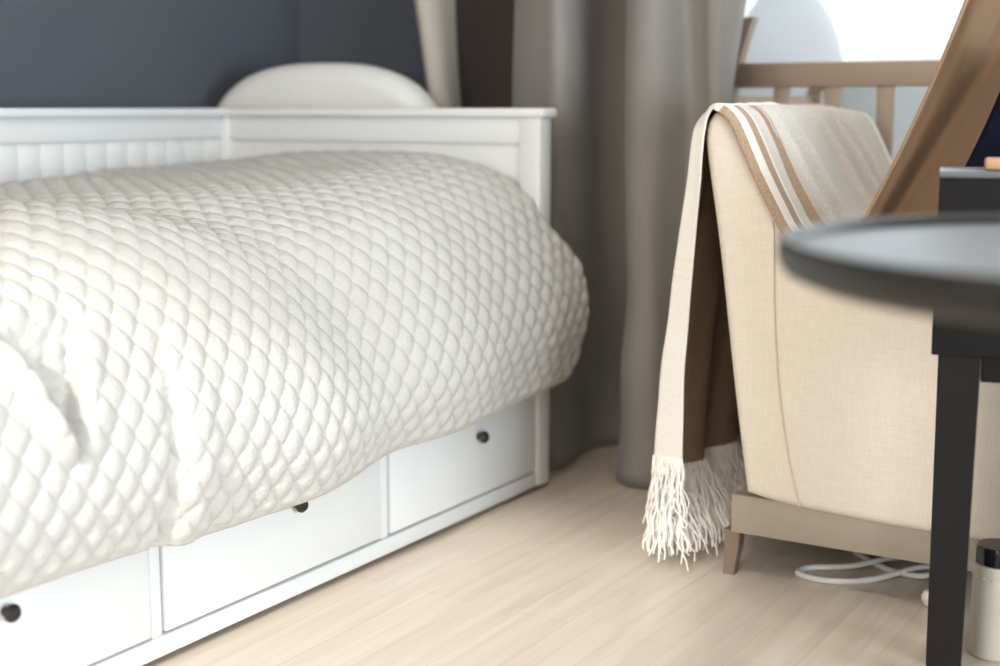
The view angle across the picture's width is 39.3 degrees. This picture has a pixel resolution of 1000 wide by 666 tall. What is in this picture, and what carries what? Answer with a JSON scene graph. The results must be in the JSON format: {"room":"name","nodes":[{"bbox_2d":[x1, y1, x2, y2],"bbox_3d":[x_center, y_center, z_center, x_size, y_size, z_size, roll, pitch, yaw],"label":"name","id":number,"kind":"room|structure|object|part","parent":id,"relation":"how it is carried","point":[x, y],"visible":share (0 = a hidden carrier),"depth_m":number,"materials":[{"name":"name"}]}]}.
{"room":"bedroom","nodes":[
{"label":"bedroom","id":0,"kind":"room"},
{"bbox_2d":[0,0,299,107],"bbox_3d":[-1.856,-0.855,1.885,0.150,2.750,4.970,6,11,31],"label":"wall","id":1,"kind":"structure","parent":0,"point":[54,53],"depth_m":3.39,"materials":[{"name":"blue paint"}]},
{"bbox_2d":[298,0,426,91],"bbox_3d":[-0.271,-1.152,3.734,0.900,2.750,0.120,6,11,31],"label":"wall","id":2,"kind":"structure","parent":0,"point":[384,34],"depth_m":3.78,"materials":[{"name":"grey paint"}]},
{"bbox_2d":[142,445,999,665],"bbox_3d":[0.562,0.690,1.188,5.250,0.080,5.900,6,11,31],"label":"floor","id":3,"kind":"structure","parent":0,"point":[558,571],"depth_m":2.37,"materials":[{"name":"brown wood"}]},
{"bbox_2d":[0,108,556,665],"bbox_3d":[-0.753,0.016,2.516,0.950,0.830,1.824,6,11,31],"label":"daybed","id":4,"kind":"object","parent":3,"relation":"on","point":[138,609],"visible":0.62,"depth_m":2.75,"materials":[{"name":"white paint"}]},
{"bbox_3d":[-0.646,0.369,1.849,0.022,0.025,0.025,6,11,31],"label":"knob","id":5,"kind":"part","parent":4,"relation":"part of","materials":[{"name":"black metal"}]},
{"bbox_3d":[-0.674,0.370,1.845,0.022,0.249,0.558,6,11,31],"label":"drawer","id":6,"kind":"part","parent":4,"relation":"part of","materials":[{"name":"white paint"}]},
{"bbox_3d":[-1.132,-0.018,2.745,0.030,0.800,1.708,6,11,31],"label":"panel","id":7,"kind":"part","parent":4,"relation":"part of","materials":[{"name":"white paint"}]},
{"bbox_3d":[-1.132,-0.420,2.679,0.064,0.020,1.726,6,11,31],"label":"cap rail","id":8,"kind":"part","parent":4,"relation":"part of","materials":[{"name":"white paint"}]},
{"bbox_3d":[-0.668,-0.136,3.482,0.050,0.800,0.050,6,11,31],"label":"post","id":9,"kind":"part","parent":4,"relation":"part of","materials":[{"name":"white paint"}]},
{"bbox_3d":[-0.371,0.292,2.336,0.022,0.249,0.551,6,11,31],"label":"drawer","id":10,"kind":"part","parent":4,"relation":"part of","materials":[{"name":"white paint"}]},
{"bbox_2d":[0,150,589,598],"bbox_3d":[-0.659,-0.033,2.497,0.963,0.546,1.776,6,11,31],"label":"quilt","id":11,"kind":"object","parent":4,"relation":"on","point":[189,352],"visible":1,"depth_m":2.20,"materials":[{"name":"fabric"}]},
{"bbox_3d":[-0.336,0.289,2.351,0.022,0.025,0.025,6,11,31],"label":"knob","id":12,"kind":"part","parent":4,"relation":"part of","materials":[{"name":"black metal"}]},
{"bbox_3d":[-0.389,0.278,2.332,0.056,0.348,1.708,6,11,31],"label":"frame","id":13,"kind":"part","parent":4,"relation":"part of","materials":[{"name":"white paint"}]},
{"bbox_3d":[-0.298,-0.115,3.252,0.832,0.765,0.030,6,11,31],"label":"panel","id":14,"kind":"part","parent":4,"relation":"part of","materials":[{"name":"white paint"}]},
{"bbox_3d":[-0.295,-0.503,3.192,0.938,0.020,0.066,6,11,31],"label":"cap rail","id":15,"kind":"part","parent":4,"relation":"part of","materials":[{"name":"white paint"}]},
{"bbox_3d":[-0.072,0.214,2.817,0.022,0.249,0.537,6,11,31],"label":"drawer","id":16,"kind":"part","parent":4,"relation":"part of","materials":[{"name":"white paint"}]},
{"bbox_3d":[-0.035,0.211,2.836,0.022,0.025,0.025,6,11,31],"label":"knob","id":17,"kind":"part","parent":4,"relation":"part of","materials":[{"name":"black metal"}]},
{"bbox_3d":[0.076,-0.064,3.033,0.050,0.800,0.050,6,11,31],"label":"post","id":18,"kind":"part","parent":4,"relation":"part of","materials":[{"name":"white paint"}]},
{"bbox_2d":[218,63,437,107],"bbox_3d":[-0.430,-0.192,3.470,0.710,0.938,0.110,6,11,31],"label":"headboard","id":19,"kind":"object","parent":3,"relation":"on","point":[306,85],"visible":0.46,"depth_m":3.33,"materials":[{"name":"white fabric"}]},
{"bbox_2d":[731,17,939,159],"bbox_3d":[1.208,-0.207,3.255,1.271,1.035,0.636,6,11,31],"label":"crib","id":20,"kind":"object","parent":3,"relation":"on","point":[828,77],"visible":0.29,"depth_m":3.12,"materials":[{"name":"beige paint"}]},
{"bbox_3d":[0.548,-0.215,3.306,0.090,1.035,0.036,6,11,31],"label":"post","id":21,"kind":"part","parent":20,"relation":"part of","materials":[{"name":"beige paint"}]},
{"bbox_3d":[0.844,-0.231,3.833,0.050,0.900,0.036,6,11,31],"label":"post","id":22,"kind":"part","parent":20,"relation":"part of","materials":[{"name":"beige paint"}]},
{"bbox_3d":[1.052,-0.548,2.941,1.185,0.056,0.028,6,11,31],"label":"rail","id":23,"kind":"part","parent":20,"relation":"part of","materials":[{"name":"beige paint"}]},
{"bbox_2d":[841,86,928,161],"bbox_3d":[1.334,-0.488,3.423,1.040,0.253,0.040,6,11,31],"label":"bumper cover","id":24,"kind":"object","parent":20,"relation":"attached to","point":[908,100],"visible":0.02,"depth_m":3.59,"materials":[{"name":"white fabric"}]},
{"bbox_2d":[706,112,999,574],"bbox_3d":[0.840,0.011,2.562,0.740,0.825,0.671,6,11,31],"label":"armchair","id":25,"kind":"object","parent":3,"relation":"on","point":[836,397],"visible":0.51,"depth_m":2.37,"materials":[{"name":"beige fabric"}]},
{"bbox_3d":[0.421,0.392,2.522,0.031,0.085,0.030,6,11,31],"label":"leg","id":26,"kind":"part","parent":25,"relation":"part of","materials":[{"name":"brown wood"}]},
{"bbox_2d":[642,102,891,570],"bbox_3d":[0.573,0.006,2.701,0.357,0.892,0.798,6,11,33],"label":"throw blanket","id":27,"kind":"object","parent":25,"relation":"on","point":[809,163],"visible":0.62,"depth_m":2.58,"materials":[{"name":"fabric"}]},
{"bbox_3d":[0.850,0.304,2.604,0.633,0.070,0.644,6,11,31],"label":"rail","id":28,"kind":"part","parent":25,"relation":"part of","materials":[{"name":"brown wood"}]},
{"bbox_2d":[863,0,999,217],"bbox_3d":[0.993,-0.211,2.451,0.872,0.932,0.275,-2,9,-14],"label":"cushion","id":29,"kind":"object","parent":25,"relation":"on","point":[960,97],"visible":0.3,"depth_m":2.41,"materials":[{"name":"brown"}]},
{"bbox_2d":[965,92,999,166],"bbox_3d":[0.943,-0.212,2.275,0.543,0.554,0.132,-2,9,-11],"label":"cushion","id":30,"kind":"object","parent":25,"relation":"on","point":[988,143],"visible":0.15,"depth_m":2.25,"materials":[{"name":"blue fabric"}]},
{"bbox_2d":[795,552,929,605],"bbox_3d":[0.694,0.419,2.529,0.269,0.031,0.296,6,11,31],"label":"power cable","id":31,"kind":"object","parent":3,"relation":"on","point":[908,572],"visible":0.56,"depth_m":2.50,"materials":[{"name":"white plastic"}]},
{"bbox_3d":[0.701,0.421,2.542,0.269,0.022,0.266,6,11,31],"label":"cord","id":32,"kind":"part","parent":31,"relation":"part of","materials":[{"name":"white plastic"}]},
{"bbox_2d":[777,213,999,326],"bbox_3d":[0.545,0.287,1.161,0.640,0.725,0.640,6,11,31],"label":"round table","id":33,"kind":"object","parent":3,"relation":"on","point":[942,266],"visible":1,"depth_m":1.05,"materials":[{"name":"black paint"}]},
{"bbox_2d":[926,166,999,665],"bbox_3d":[0.781,0.145,1.980,0.341,0.746,0.151,3,10,17],"label":"side table","id":34,"kind":"object","parent":3,"relation":"on","point":[962,349],"visible":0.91,"depth_m":1.95,"materials":[{"name":"grey wood"}]},
{"bbox_3d":[0.671,0.257,2.085,0.056,0.492,0.040,3,10,17],"label":"leg","id":35,"kind":"part","parent":34,"relation":"part of","materials":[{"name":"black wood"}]},
{"bbox_3d":[0.642,0.272,1.993,0.056,0.492,0.040,3,10,17],"label":"leg","id":36,"kind":"part","parent":34,"relation":"part of","materials":[{"name":"black wood"}]},
{"bbox_3d":[0.766,0.054,1.913,0.206,0.036,0.018,3,10,17],"label":"rail","id":37,"kind":"part","parent":34,"relation":"part of","materials":[{"name":"black wood"}]},
{"bbox_2d":[984,157,999,169],"bbox_3d":[0.701,-0.231,1.916,0.072,0.016,0.055,3,10,17],"label":"wooden block","id":38,"kind":"object","parent":34,"relation":"on","point":[990,163],"visible":1,"depth_m":1.90,"materials":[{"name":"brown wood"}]},
{"bbox_2d":[968,538,999,662],"bbox_3d":[0.760,0.407,2.141,0.078,0.176,0.078,-6,11,-33],"label":"canister","id":39,"kind":"object","parent":3,"relation":"on","point":[984,630],"visible":1,"depth_m":2.12,"materials":[{"name":"beige paint"}]},
{"bbox_3d":[0.562,-2.114,0.737,5.250,0.100,5.900,6,11,31],"label":"ceiling","id":40,"kind":"structure","parent":0,"visible":0},
{"bbox_2d":[456,0,514,107],"bbox_3d":[0.034,-1.064,3.318,0.191,2.692,0.303,-5,11,-31],"label":"drape","id":41,"kind":"object","parent":40,"relation":"hanging from","point":[485,29],"depth_m":3.48,"materials":[{"name":"brown fabric"}]},
{"bbox_2d":[414,0,746,486],"bbox_3d":[0.136,-1.067,3.180,1.249,2.742,0.330,7,11,37],"label":"curtain","id":42,"kind":"object","parent":40,"relation":"hanging from","point":[629,83],"visible":0.52,"depth_m":3.13,"materials":[{"name":"grey fabric"}]},
{"bbox_3d":[2.374,-1.063,3.179,4.200,2.750,0.120,6,11,31],"label":"wall","id":43,"kind":"structure","parent":0,"visible":0},
{"bbox_3d":[2.230,-1.326,3.113,3.900,1.710,0.250,6,11,31],"label":"window","id":44,"kind":"structure","parent":43,"relation":"in","visible":0},
{"bbox_2d":[738,0,842,104],"bbox_3d":[0.817,-0.812,3.994,0.345,0.354,0.070,6,11,31],"label":"cushion","id":45,"kind":"object","parent":44,"relation":"on","point":[785,30],"visible":0.39,"depth_m":3.94,"materials":[{"name":"white fabric"}]}
]}

